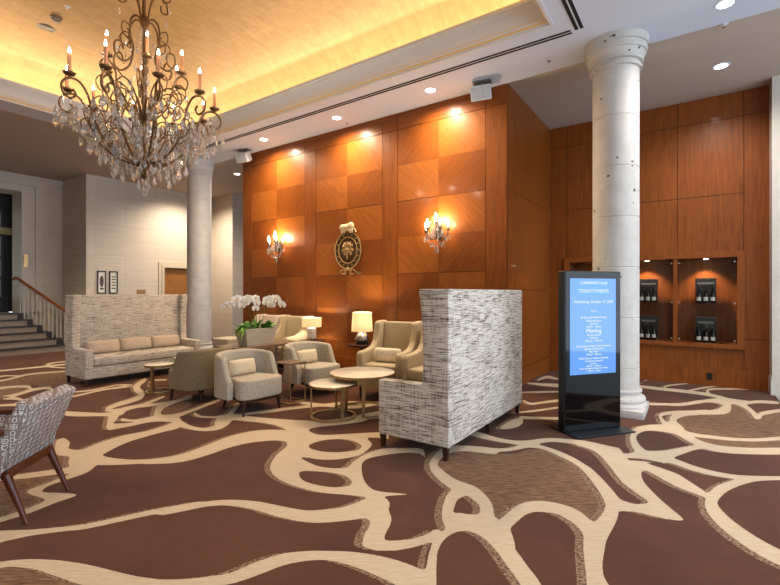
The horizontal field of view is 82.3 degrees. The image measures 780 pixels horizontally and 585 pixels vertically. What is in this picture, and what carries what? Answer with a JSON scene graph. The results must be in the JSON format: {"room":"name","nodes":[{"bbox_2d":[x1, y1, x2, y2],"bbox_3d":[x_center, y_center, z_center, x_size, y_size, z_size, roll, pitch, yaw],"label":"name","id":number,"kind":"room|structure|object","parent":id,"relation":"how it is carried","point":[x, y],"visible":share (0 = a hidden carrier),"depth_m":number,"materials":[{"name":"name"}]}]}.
{"room":"hotel lobby","nodes":[
{"label":"hotel lobby","id":0,"kind":"room"},
{"bbox_2d":[0,193,11,311],"bbox_3d":[-10.825,-1.218,11.173,0.390,3.464,5.100,0,0,35],"label":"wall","id":1,"kind":"structure","parent":0,"point":[5,199],"depth_m":12.09,"materials":[{"name":"black"}]},
{"bbox_2d":[0,209,11,311],"bbox_3d":[-10.724,-0.870,11.486,0.100,2.760,1.530,0,0,35],"label":"window","id":2,"kind":"structure","parent":1,"relation":"in","point":[3,231],"depth_m":11.93,"materials":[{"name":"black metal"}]},
{"bbox_2d":[0,176,61,336],"bbox_3d":[-12.419,-0.810,7.972,0.600,4.520,11.020,0,0,35],"label":"wall","id":3,"kind":"structure","parent":0,"point":[52,194],"depth_m":12.06,"materials":[{"name":"paint"}]},
{"bbox_2d":[0,177,42,312],"bbox_3d":[-10.065,-1.190,10.752,0.120,3.400,2.770,0,0,35],"label":"trim","id":4,"kind":"structure","parent":3,"relation":"attached to","point":[31,194],"depth_m":11.70,"materials":[{"name":"paint"}]},
{"bbox_2d":[23,254,27,267],"bbox_3d":[-9.431,-0.830,11.547,0.020,0.340,0.100,0,0,35],"label":"wall plaque","id":5,"kind":"object","parent":3,"relation":"attached to","point":[25,256],"visible":1,"depth_m":11.53,"materials":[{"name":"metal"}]},
{"bbox_2d":[0,170,62,185],"bbox_3d":[-12.152,-3.005,7.770,0.070,0.130,10.990,0,0,35],"label":"trim","id":6,"kind":"structure","parent":3,"relation":"attached to","point":[2,173],"depth_m":11.69,"materials":[{"name":"paint"}]},
{"bbox_2d":[62,174,94,342],"bbox_3d":[-8.435,-0.810,12.015,1.668,4.520,0.200,0,0,35],"label":"wall","id":7,"kind":"structure","parent":0,"point":[78,193],"depth_m":11.72,"materials":[{"name":"paint"}]},
{"bbox_2d":[95,175,211,337],"bbox_3d":[-6.810,-0.810,13.093,0.220,4.520,3.780,0,0,35],"label":"wall","id":8,"kind":"structure","parent":0,"point":[134,232],"depth_m":12.53,"materials":[{"name":"paint"}]},
{"bbox_2d":[97,271,105,293],"bbox_3d":[-7.588,-0.285,11.740,0.025,0.600,0.210,0,0,35],"label":"framed picture","id":9,"kind":"object","parent":8,"relation":"attached to","point":[101,275],"visible":1,"depth_m":11.73,"materials":[{"name":"paper"}]},
{"bbox_2d":[99,272,104,291],"bbox_3d":[-7.595,-0.285,11.745,0.008,0.560,0.170,0,0,35],"label":"print","id":10,"kind":"object","parent":9,"relation":"attached to","point":[101,274],"depth_m":11.75,"materials":[{"name":"paper"}]},
{"bbox_2d":[109,271,117,293],"bbox_3d":[-7.423,-0.285,11.979,0.025,0.600,0.210,0,0,35],"label":"framed picture","id":11,"kind":"object","parent":8,"relation":"attached to","point":[113,275],"visible":1,"depth_m":11.98,"materials":[{"name":"paper"}]},
{"bbox_2d":[111,272,116,291],"bbox_3d":[-7.430,-0.285,11.984,0.008,0.560,0.170,0,0,35],"label":"print","id":12,"kind":"object","parent":11,"relation":"attached to","point":[113,274],"depth_m":11.99,"materials":[{"name":"paper"}]},
{"bbox_2d":[137,289,145,293],"bbox_3d":[-7.031,-0.040,12.601,0.015,0.120,0.240,0,0,35],"label":"wall plaque","id":13,"kind":"object","parent":8,"relation":"attached to","point":[139,291],"visible":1,"depth_m":12.60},
{"bbox_2d":[158,262,186,337],"bbox_3d":[-6.372,0.270,13.586,0.120,2.360,1.390,0,0,35],"label":"door","id":14,"kind":"structure","parent":8,"relation":"in","point":[172,277],"depth_m":13.40,"materials":[{"name":"brown wood"}]},
{"bbox_2d":[184,157,213,349],"bbox_3d":[-4.445,-0.810,10.392,0.686,4.520,0.686,0,0,35],"label":"column","id":15,"kind":"structure","parent":0,"point":[199,177],"depth_m":10.18,"materials":[{"name":"grey stone"}]},
{"bbox_2d":[212,194,237,337],"bbox_3d":[-5.271,-0.810,14.205,1.090,4.520,0.200,0,0,35],"label":"wall","id":16,"kind":"structure","parent":0,"point":[224,208],"depth_m":14.04,"materials":[{"name":"paint"}]},
{"bbox_2d":[238,195,242,324],"bbox_3d":[-3.914,-0.810,15.335,0.140,4.520,3.200,0,0,35],"label":"wall","id":17,"kind":"structure","parent":0,"point":[240,198],"depth_m":14.06,"materials":[{"name":"paint"}]},
{"bbox_2d":[0,0,521,128],"bbox_3d":[-2.829,-3.720,5.110,8.300,0.780,5.860,0,0,35],"label":"ceiling","id":18,"kind":"structure","parent":0,"point":[249,51],"depth_m":7.00,"materials":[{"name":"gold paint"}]},
{"bbox_2d":[37,23,55,32],"bbox_3d":[-5.330,-4.104,6.908,0.250,0.012,0.250,0,0,35],"label":"smoke detector","id":19,"kind":"object","parent":18,"relation":"attached to","point":[46,27],"visible":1,"depth_m":6.88,"materials":[{"name":"white plastic"}]},
{"bbox_2d":[50,14,61,22],"bbox_3d":[-4.981,-4.077,6.656,0.150,0.066,0.150,0,0,35],"label":"smoke detector","id":20,"kind":"object","parent":18,"relation":"attached to","point":[57,19],"visible":1,"depth_m":6.62,"materials":[{"name":"grey plastic"}]},
{"bbox_2d":[52,0,224,195],"bbox_3d":[-2.810,-2.615,5.099,1.664,2.990,1.716,0,0,35],"label":"chandelier","id":21,"kind":"object","parent":18,"relation":"hanging from","point":[149,113],"visible":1,"depth_m":4.92,"materials":[{"name":"brown metal"}]},
{"bbox_2d":[243,83,506,356],"bbox_3d":[-0.727,-0.810,8.336,6.065,4.520,0.222,0,0,35],"label":"wall","id":22,"kind":"structure","parent":0,"point":[386,176],"depth_m":7.83,"materials":[{"name":"brown wood"}]},
{"bbox_2d":[267,232,284,262],"bbox_3d":[-2.360,-0.940,9.176,0.490,0.660,0.255,0,0,35],"label":"wall sconce","id":23,"kind":"object","parent":22,"relation":"attached to","point":[278,245],"visible":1,"depth_m":9.16,"materials":[{"name":"metal"}]},
{"bbox_2d":[334,355,355,367],"bbox_3d":[-0.797,1.312,8.249,6.080,0.275,0.045,0,0,35],"label":"baseboard","id":24,"kind":"structure","parent":22,"relation":"attached to","point":[344,361],"depth_m":8.24,"materials":[{"name":"brown wood"}]},
{"bbox_2d":[335,222,361,274],"bbox_3d":[-0.787,-0.812,8.175,0.636,0.965,0.105,0,0,35],"label":"crest","id":25,"kind":"object","parent":22,"relation":"attached to","point":[348,246],"visible":1,"depth_m":8.16,"materials":[{"name":"brown metal"}]},
{"bbox_2d":[423,213,450,253],"bbox_3d":[0.727,-0.940,7.046,0.490,0.660,0.255,0,0,35],"label":"wall sconce","id":26,"kind":"object","parent":22,"relation":"attached to","point":[439,233],"visible":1,"depth_m":7.03,"materials":[{"name":"metal"}]},
{"bbox_2d":[0,338,779,584],"bbox_3d":[-3.235,1.450,5.876,24.000,0.001,18.000,0,0,35],"label":"floor","id":27,"kind":"structure","parent":0,"point":[181,490],"depth_m":3.21,"materials":[{"name":"carpet"}]},
{"bbox_2d":[0,313,64,356],"bbox_3d":[-10.822,0.982,8.510,1.420,0.936,7.720,0,0,35],"label":"staircase","id":28,"kind":"structure","parent":27,"relation":"on","point":[18,335],"depth_m":10.93,"materials":[{"name":"stone"}]},
{"bbox_2d":[12,276,64,343],"bbox_3d":[-8.880,0.431,11.369,1.662,1.726,0.080,0,0,7],"label":"stair railing","id":29,"kind":"object","parent":28,"relation":"on","point":[15,277],"visible":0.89,"depth_m":11.35,"materials":[{"name":"metal"},{"name":"wood"}]},
{"bbox_2d":[0,384,74,524],"bbox_3d":[-2.697,1.063,2.970,0.845,0.784,0.624,0,0,-10],"label":"armchair","id":30,"kind":"object","parent":27,"relation":"on","point":[28,430],"visible":1,"depth_m":2.92,"materials":[{"name":"grey fabric"}]},
{"bbox_2d":[65,295,200,387],"bbox_3d":[-4.405,0.740,7.801,0.747,1.420,1.934,0,0,35],"label":"settee","id":31,"kind":"object","parent":27,"relation":"on","point":[87,317],"visible":0.81,"depth_m":7.57,"materials":[{"name":"beige fabric"}]},
{"bbox_2d":[85,339,119,353],"bbox_3d":[-4.762,0.888,7.397,0.132,0.219,0.520,0,0,35],"label":"cushion","id":32,"kind":"object","parent":31,"relation":"on","point":[110,345],"visible":0.88,"depth_m":7.36,"materials":[{"name":"beige fabric"}]},
{"bbox_2d":[120,337,151,350],"bbox_3d":[-4.458,0.888,7.838,0.132,0.219,0.520,0,0,35],"label":"cushion","id":33,"kind":"object","parent":31,"relation":"on","point":[135,343],"visible":1,"depth_m":7.78,"materials":[{"name":"beige fabric"}]},
{"bbox_2d":[93,345,193,366],"bbox_3d":[-4.351,1.075,7.764,0.615,0.150,1.686,0,0,35],"label":"seat cushion","id":34,"kind":"object","parent":31,"relation":"on","point":[149,355],"depth_m":7.50,"materials":[{"name":"beige fabric"}]},
{"bbox_2d":[152,334,179,347],"bbox_3d":[-4.157,0.888,8.274,0.132,0.219,0.520,0,0,35],"label":"cushion","id":35,"kind":"object","parent":31,"relation":"on","point":[161,340],"visible":1,"depth_m":8.22,"materials":[{"name":"beige fabric"}]},
{"bbox_2d":[143,362,173,394],"bbox_3d":[-3.396,1.245,6.559,0.402,0.410,0.402,0,0,-25],"label":"round table","id":36,"kind":"object","parent":27,"relation":"on","point":[153,365],"visible":0.92,"depth_m":6.44,"materials":[{"name":"beige stone"}]},
{"bbox_2d":[169,346,231,403],"bbox_3d":[-2.600,1.094,6.146,0.722,0.723,0.756,0,0,29],"label":"tub chair","id":37,"kind":"object","parent":27,"relation":"on","point":[191,370],"visible":0.86,"depth_m":5.79,"materials":[{"name":"upholstery fabric"},{"name":"dark stained wood"}]},
{"bbox_2d":[212,336,237,347],"bbox_3d":[-2.856,1.120,7.923,0.440,0.660,0.400,0,0,35],"label":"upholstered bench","id":38,"kind":"object","parent":27,"relation":"on","point":[216,341],"visible":0.2,"depth_m":7.77,"materials":[{"name":"beige fabric"}]},
{"bbox_2d":[214,348,281,416],"bbox_3d":[-1.782,1.094,5.606,0.722,0.723,0.756,0,0,39],"label":"tub chair","id":39,"kind":"object","parent":27,"relation":"on","point":[265,383],"visible":0.98,"depth_m":5.40,"materials":[{"name":"beige fabric"}]},
{"bbox_2d":[229,358,255,375],"bbox_3d":[-1.866,0.935,5.643,0.126,0.197,0.370,0,0,39],"label":"cushion","id":40,"kind":"object","parent":39,"relation":"on","point":[238,367],"visible":1,"depth_m":5.59,"materials":[{"name":"beige fabric"}]},
{"bbox_2d":[215,339,297,370],"bbox_3d":[-2.086,1.130,7.173,0.620,0.640,1.240,0,0,35],"label":"console table","id":41,"kind":"object","parent":27,"relation":"on","point":[277,342],"visible":0.23,"depth_m":7.03,"materials":[{"name":"brown wood"}]},
{"bbox_2d":[221,294,285,345],"bbox_3d":[-2.144,0.416,6.987,0.476,0.787,1.176,0,0,35],"label":"planter","id":42,"kind":"object","parent":41,"relation":"on","point":[247,334],"visible":1,"depth_m":6.93,"materials":[{"name":"grey stone"}]},
{"bbox_2d":[234,314,282,364],"bbox_3d":[-2.600,0.945,8.946,0.700,1.009,0.794,0,0,35],"label":"chair","id":43,"kind":"object","parent":27,"relation":"on","point":[273,318],"visible":0.21,"depth_m":9.18,"materials":[{"name":"beige fabric"}]},
{"bbox_2d":[262,315,313,360],"bbox_3d":[-1.973,0.945,8.537,0.700,1.009,0.794,0,0,31],"label":"chair","id":44,"kind":"object","parent":27,"relation":"on","point":[290,327],"visible":0.36,"depth_m":8.71,"materials":[{"name":"fabric"}]},
{"bbox_2d":[263,346,282,354],"bbox_3d":[-2.010,1.045,8.475,0.500,0.150,0.650,0,0,31],"label":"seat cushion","id":45,"kind":"object","parent":44,"relation":"on","point":[280,348],"depth_m":8.16,"materials":[{"name":"fabric"}]},
{"bbox_2d":[276,359,306,404],"bbox_3d":[-1.323,1.181,5.954,0.300,0.532,0.300,0,0,35],"label":"side table","id":46,"kind":"object","parent":27,"relation":"on","point":[290,362],"visible":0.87,"depth_m":5.96,"materials":[{"name":"brown wood"}]},
{"bbox_2d":[298,339,324,341],"bbox_3d":[-1.437,1.157,8.184,0.480,0.585,0.480,0,0,35],"label":"table","id":47,"kind":"object","parent":27,"relation":"on","point":[318,340],"visible":0.24,"depth_m":8.12,"materials":[{"name":"brown wood"}]},
{"bbox_2d":[302,317,320,340],"bbox_3d":[-1.437,0.657,8.184,0.356,0.415,0.356,0,0,35],"label":"table lamp","id":48,"kind":"object","parent":47,"relation":"on","point":[309,322],"visible":1,"depth_m":8.09,"materials":[{"name":"beige fabric"}]},
{"bbox_2d":[284,341,339,397],"bbox_3d":[-1.146,1.094,6.528,0.722,0.723,0.756,0,0,41],"label":"tub chair","id":49,"kind":"object","parent":27,"relation":"on","point":[326,362],"visible":0.62,"depth_m":6.33,"materials":[{"name":"beige fabric"}]},
{"bbox_2d":[296,349,317,363],"bbox_3d":[-1.221,0.935,6.577,0.126,0.197,0.370,0,0,41],"label":"cushion","id":50,"kind":"object","parent":49,"relation":"on","point":[309,355],"visible":0.86,"depth_m":6.53,"materials":[{"name":"beige fabric"}]},
{"bbox_2d":[309,378,357,422],"bbox_3d":[-0.666,1.250,5.234,0.572,0.400,0.572,0,0,0],"label":"round table","id":51,"kind":"object","parent":27,"relation":"on","point":[343,386],"visible":0.93,"depth_m":5.12,"materials":[{"name":"beige stone"}]},
{"bbox_2d":[346,342,370,350],"bbox_3d":[-0.465,1.150,7.427,0.520,0.600,0.520,0,0,35],"label":"table","id":52,"kind":"object","parent":27,"relation":"on","point":[369,343],"visible":0.41,"depth_m":7.30,"materials":[{"name":"brown wood"}]},
{"bbox_2d":[351,311,372,344],"bbox_3d":[-0.465,0.568,7.427,0.356,0.565,0.356,0,0,35],"label":"table lamp","id":53,"kind":"object","parent":52,"relation":"on","point":[361,321],"visible":1,"depth_m":7.31,"materials":[{"name":"beige fabric"}]},
{"bbox_2d":[330,367,394,419],"bbox_3d":[-0.340,1.210,5.495,0.802,0.480,0.802,0,0,25],"label":"round table","id":54,"kind":"object","parent":27,"relation":"on","point":[362,374],"visible":0.85,"depth_m":5.37,"materials":[{"name":"beige stone"}]},
{"bbox_2d":[356,320,421,397],"bbox_3d":[0.014,0.930,6.367,0.700,1.039,0.799,0,0,27],"label":"chair","id":55,"kind":"object","parent":27,"relation":"on","point":[405,336],"visible":0.62,"depth_m":6.42,"materials":[{"name":"fabric"}]},
{"bbox_2d":[363,361,394,376],"bbox_3d":[-0.019,1.045,6.301,0.500,0.150,0.650,0,0,27],"label":"seat cushion","id":56,"kind":"object","parent":55,"relation":"on","point":[388,365],"depth_m":6.06,"materials":[{"name":"fabric"}]},
{"bbox_2d":[373,348,400,362],"bbox_3d":[-0.040,0.870,6.247,0.420,0.198,0.135,0,0,25],"label":"cushion","id":57,"kind":"object","parent":55,"relation":"on","point":[380,354],"visible":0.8,"depth_m":6.20,"materials":[{"name":"beige fabric"}]},
{"bbox_2d":[401,327,422,381],"bbox_3d":[0.632,0.930,5.917,0.660,1.039,0.798,0,0,35],"label":"chair","id":58,"kind":"object","parent":27,"relation":"on","point":[411,363],"visible":0.18,"depth_m":5.77,"materials":[{"name":"fabric"}]},
{"bbox_2d":[408,365,422,381],"bbox_3d":[0.590,1.045,5.856,0.460,0.150,0.650,0,0,35],"label":"seat cushion","id":59,"kind":"object","parent":58,"relation":"on","point":[415,372],"depth_m":5.67,"materials":[{"name":"fabric"}]},
{"bbox_2d":[379,289,521,461],"bbox_3d":[0.743,0.708,4.809,0.747,1.485,1.934,0,0,35],"label":"settee","id":60,"kind":"object","parent":27,"relation":"on","point":[472,338],"visible":1,"depth_m":4.09,"materials":[{"name":"grey fabric"}]},
{"bbox_2d":[550,271,634,439],"bbox_3d":[2.134,0.610,4.718,0.730,1.680,0.430,0,0,-18],"label":"kiosk","id":61,"kind":"object","parent":27,"relation":"on","point":[588,301],"visible":1,"depth_m":4.67,"materials":[{"name":"black metal"}]},
{"bbox_2d":[0,0,779,197],"bbox_3d":[-3.179,-3.120,5.959,24.000,0.100,18.200,0,0,35],"label":"ceiling","id":62,"kind":"structure","parent":0,"point":[687,39],"depth_m":6.44,"materials":[{"name":"white paint"}]},
{"bbox_2d":[234,148,251,162],"bbox_3d":[-3.126,-2.925,9.552,0.296,0.290,0.282,0,0,23],"label":"wall speaker","id":63,"kind":"object","parent":62,"relation":"attached to","point":[244,155],"visible":1,"depth_m":9.47,"materials":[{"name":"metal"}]},
{"bbox_2d":[235,153,246,162],"bbox_3d":[-3.164,-2.861,9.461,0.270,0.152,0.084,0,0,23],"label":"grille","id":64,"kind":"object","parent":63,"relation":"attached to","point":[240,157],"depth_m":9.45,"materials":[{"name":"metal"}]},
{"bbox_2d":[0,0,553,147],"bbox_3d":[-2.829,-3.214,5.110,8.300,0.312,5.860,0,0,35],"label":"trim","id":65,"kind":"structure","parent":62,"relation":"attached to","point":[524,17],"depth_m":6.47,"materials":[{"name":"beige paint"}]},
{"bbox_2d":[331,116,342,119],"bbox_3d":[-0.935,-3.067,7.819,0.210,0.006,0.210,0,0,35],"label":"recessed light","id":66,"kind":"object","parent":62,"relation":"in","point":[332,117],"visible":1,"depth_m":7.83,"materials":[{"name":"white paint"}]},
{"bbox_2d":[206,29,573,147],"bbox_3d":[-1.066,-3.067,7.436,7.800,0.006,0.110,0,0,35],"label":"air slot","id":67,"kind":"object","parent":62,"relation":"attached to","point":[570,31],"visible":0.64,"depth_m":6.41,"materials":[{"name":"white paint"}]},
{"bbox_2d":[424,87,436,93],"bbox_3d":[0.612,-3.067,6.752,0.210,0.006,0.210,0,0,35],"label":"recessed light","id":68,"kind":"object","parent":62,"relation":"in","point":[429,90],"visible":1,"depth_m":6.75,"materials":[{"name":"white glass"}]},
{"bbox_2d":[470,78,491,101],"bbox_3d":[1.335,-2.925,6.474,0.296,0.290,0.282,0,0,23],"label":"wall speaker","id":69,"kind":"object","parent":62,"relation":"attached to","point":[481,90],"visible":1,"depth_m":6.39,"materials":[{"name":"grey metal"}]},
{"bbox_2d":[471,85,490,100],"bbox_3d":[1.297,-2.861,6.383,0.270,0.152,0.084,0,0,23],"label":"grille","id":70,"kind":"object","parent":69,"relation":"attached to","point":[481,92],"depth_m":6.38,"materials":[{"name":"fabric"}]},
{"bbox_2d":[560,0,584,30],"bbox_3d":[0.782,-3.067,3.123,0.110,0.006,5.030,0,0,35],"label":"air slot","id":71,"kind":"object","parent":62,"relation":"attached to","point":[569,6],"visible":1,"depth_m":4.91,"materials":[{"name":"white paint"}]},
{"bbox_2d":[711,62,730,69],"bbox_3d":[4.479,-3.067,6.034,0.210,0.006,0.210,0,0,35],"label":"recessed light","id":72,"kind":"object","parent":62,"relation":"in","point":[723,65],"visible":1,"depth_m":6.04,"materials":[{"name":"white glass"}]},
{"bbox_2d":[720,22,728,28],"bbox_3d":[3.817,-3.051,5.093,0.080,0.038,0.078,0,0,35],"label":"sprinkler","id":73,"kind":"object","parent":62,"relation":"attached to","point":[723,25],"visible":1,"depth_m":5.08,"materials":[{"name":"white metal"}]},
{"bbox_2d":[713,0,737,9],"bbox_3d":[3.559,-3.067,4.737,0.210,0.006,0.210,0,0,35],"label":"recessed light","id":74,"kind":"object","parent":62,"relation":"in","point":[723,4],"visible":1,"depth_m":4.74,"materials":[{"name":"white glass"}]},
{"bbox_2d":[507,83,549,384],"bbox_3d":[2.341,-0.810,7.524,0.150,4.520,2.355,0,0,35],"label":"wall","id":75,"kind":"structure","parent":0,"point":[528,137],"depth_m":7.36,"materials":[{"name":"brown wood"}]},
{"bbox_2d":[584,28,648,419],"bbox_3d":[2.797,-0.810,5.530,0.728,4.520,0.728,0,0,35],"label":"column","id":76,"kind":"structure","parent":0,"point":[614,60],"depth_m":5.29,"materials":[{"name":"stone"}]},
{"bbox_2d":[550,85,768,390],"bbox_3d":[4.421,-0.810,7.686,3.350,4.520,0.525,0,0,35],"label":"wall","id":77,"kind":"structure","parent":0,"point":[704,167],"depth_m":7.10,"materials":[{"name":"brown wood"}]},
{"bbox_2d":[564,250,744,349],"bbox_3d":[4.405,0.108,7.646,2.609,1.496,0.490,0,0,35],"label":"display cabinet","id":78,"kind":"object","parent":77,"relation":"attached to","point":[676,309],"visible":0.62,"depth_m":7.36,"materials":[{"name":"brown wood"}]},
{"bbox_2d":[640,323,643,338],"bbox_3d":[4.328,0.657,7.668,0.074,0.270,0.074,0,0,35],"label":"wine bottle","id":79,"kind":"object","parent":78,"relation":"on","point":[641,327],"visible":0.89,"depth_m":7.64,"materials":[{"name":"black glass"}]},
{"bbox_2d":[640,287,643,301],"bbox_3d":[4.328,0.024,7.668,0.074,0.270,0.074,0,0,35],"label":"wine bottle","id":80,"kind":"object","parent":78,"relation":"on","point":[641,291],"visible":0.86,"depth_m":7.64,"materials":[{"name":"black glass"}]},
{"bbox_2d":[645,324,649,339],"bbox_3d":[4.404,0.657,7.616,0.074,0.270,0.074,0,0,35],"label":"wine bottle","id":81,"kind":"object","parent":78,"relation":"on","point":[647,331],"visible":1,"depth_m":7.59,"materials":[{"name":"black glass"}]},
{"bbox_2d":[645,287,649,301],"bbox_3d":[4.404,0.024,7.616,0.074,0.270,0.074,0,0,35],"label":"wine bottle","id":82,"kind":"object","parent":78,"relation":"on","point":[647,294],"visible":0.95,"depth_m":7.59,"materials":[{"name":"black glass"}]},
{"bbox_2d":[639,315,657,338],"bbox_3d":[4.460,0.592,7.698,0.280,0.400,0.062,0,0,35],"label":"gift box","id":83,"kind":"object","parent":78,"relation":"on","point":[645,320],"visible":0.56,"depth_m":7.66,"materials":[{"name":"black cardboard"}]},
{"bbox_2d":[640,279,657,301],"bbox_3d":[4.460,-0.041,7.698,0.280,0.400,0.062,0,0,35],"label":"gift box","id":84,"kind":"object","parent":78,"relation":"on","point":[644,283],"visible":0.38,"depth_m":7.66,"materials":[{"name":"black cardboard"}]},
{"bbox_2d":[652,324,656,339],"bbox_3d":[4.479,0.657,7.564,0.074,0.270,0.074,0,0,35],"label":"wine bottle","id":85,"kind":"object","parent":78,"relation":"on","point":[654,331],"visible":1,"depth_m":7.54,"materials":[{"name":"black glass"}]},
{"bbox_2d":[652,286,656,301],"bbox_3d":[4.479,0.024,7.564,0.074,0.270,0.074,0,0,35],"label":"wine bottle","id":86,"kind":"object","parent":78,"relation":"on","point":[654,294],"visible":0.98,"depth_m":7.54,"materials":[{"name":"black glass"}]},
{"bbox_2d":[696,286,701,302],"bbox_3d":[4.992,0.024,7.210,0.074,0.270,0.074,0,0,35],"label":"wine bottle","id":87,"kind":"object","parent":78,"relation":"on","point":[698,293],"visible":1,"depth_m":7.18,"materials":[{"name":"black glass"}]},
{"bbox_2d":[696,325,701,341],"bbox_3d":[4.992,0.657,7.210,0.074,0.270,0.074,0,0,35],"label":"wine bottle","id":88,"kind":"object","parent":78,"relation":"on","point":[698,332],"visible":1,"depth_m":7.18,"materials":[{"name":"black glass"}]},
{"bbox_2d":[695,317,715,341],"bbox_3d":[5.124,0.592,7.240,0.280,0.400,0.062,0,0,35],"label":"gift box","id":89,"kind":"object","parent":78,"relation":"on","point":[709,322],"visible":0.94,"depth_m":7.22,"materials":[{"name":"black cardboard"}]},
{"bbox_2d":[695,278,715,302],"bbox_3d":[5.124,-0.041,7.240,0.280,0.400,0.062,0,0,35],"label":"gift box","id":90,"kind":"object","parent":78,"relation":"on","point":[702,282],"visible":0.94,"depth_m":7.22,"materials":[{"name":"cardboard"}]},
{"bbox_2d":[703,286,708,302],"bbox_3d":[5.068,0.024,7.158,0.074,0.270,0.074,0,0,35],"label":"wine bottle","id":91,"kind":"object","parent":78,"relation":"on","point":[705,293],"visible":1,"depth_m":7.13,"materials":[{"name":"black glass"}]},
{"bbox_2d":[703,326,708,342],"bbox_3d":[5.068,0.657,7.158,0.074,0.270,0.074,0,0,35],"label":"wine bottle","id":92,"kind":"object","parent":78,"relation":"on","point":[705,332],"visible":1,"depth_m":7.13,"materials":[{"name":"black glass"}]},
{"bbox_2d":[680,302,736,303],"bbox_3d":[5.098,0.164,7.198,0.770,0.008,0.360,0,0,35],"label":"glass shelf","id":93,"kind":"object","parent":78,"relation":"attached to","point":[680,302],"depth_m":7.17,"materials":[{"name":"clear glass"}]},
{"bbox_2d":[710,326,715,342],"bbox_3d":[5.144,0.657,7.106,0.074,0.270,0.074,0,0,35],"label":"wine bottle","id":94,"kind":"object","parent":78,"relation":"on","point":[712,332],"visible":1,"depth_m":7.08,"materials":[{"name":"black glass"}]},
{"bbox_2d":[710,286,715,302],"bbox_3d":[5.144,0.024,7.106,0.074,0.270,0.074,0,0,35],"label":"wine bottle","id":95,"kind":"object","parent":78,"relation":"on","point":[712,293],"visible":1,"depth_m":7.08,"materials":[{"name":"black glass"}]},
{"bbox_2d":[706,372,712,379],"bbox_3d":[4.992,1.300,6.966,0.080,0.110,0.011,0,0,35],"label":"wall socket","id":96,"kind":"object","parent":77,"relation":"attached to","point":[709,376],"visible":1,"depth_m":6.96,"materials":[{"name":"black plastic"}]},
{"bbox_2d":[769,75,779,377],"bbox_3d":[7.668,-0.810,5.067,5.130,4.520,0.450,0,0,35],"label":"wall","id":97,"kind":"structure","parent":0,"point":[774,86],"depth_m":6.32,"materials":[{"name":"paint"}]},
{"bbox_2d":[768,375,779,395],"bbox_3d":[7.658,1.325,5.065,5.145,0.250,0.465,0,0,35],"label":"baseboard","id":98,"kind":"structure","parent":97,"relation":"attached to","point":[773,383],"depth_m":6.32,"materials":[{"name":"stone"}]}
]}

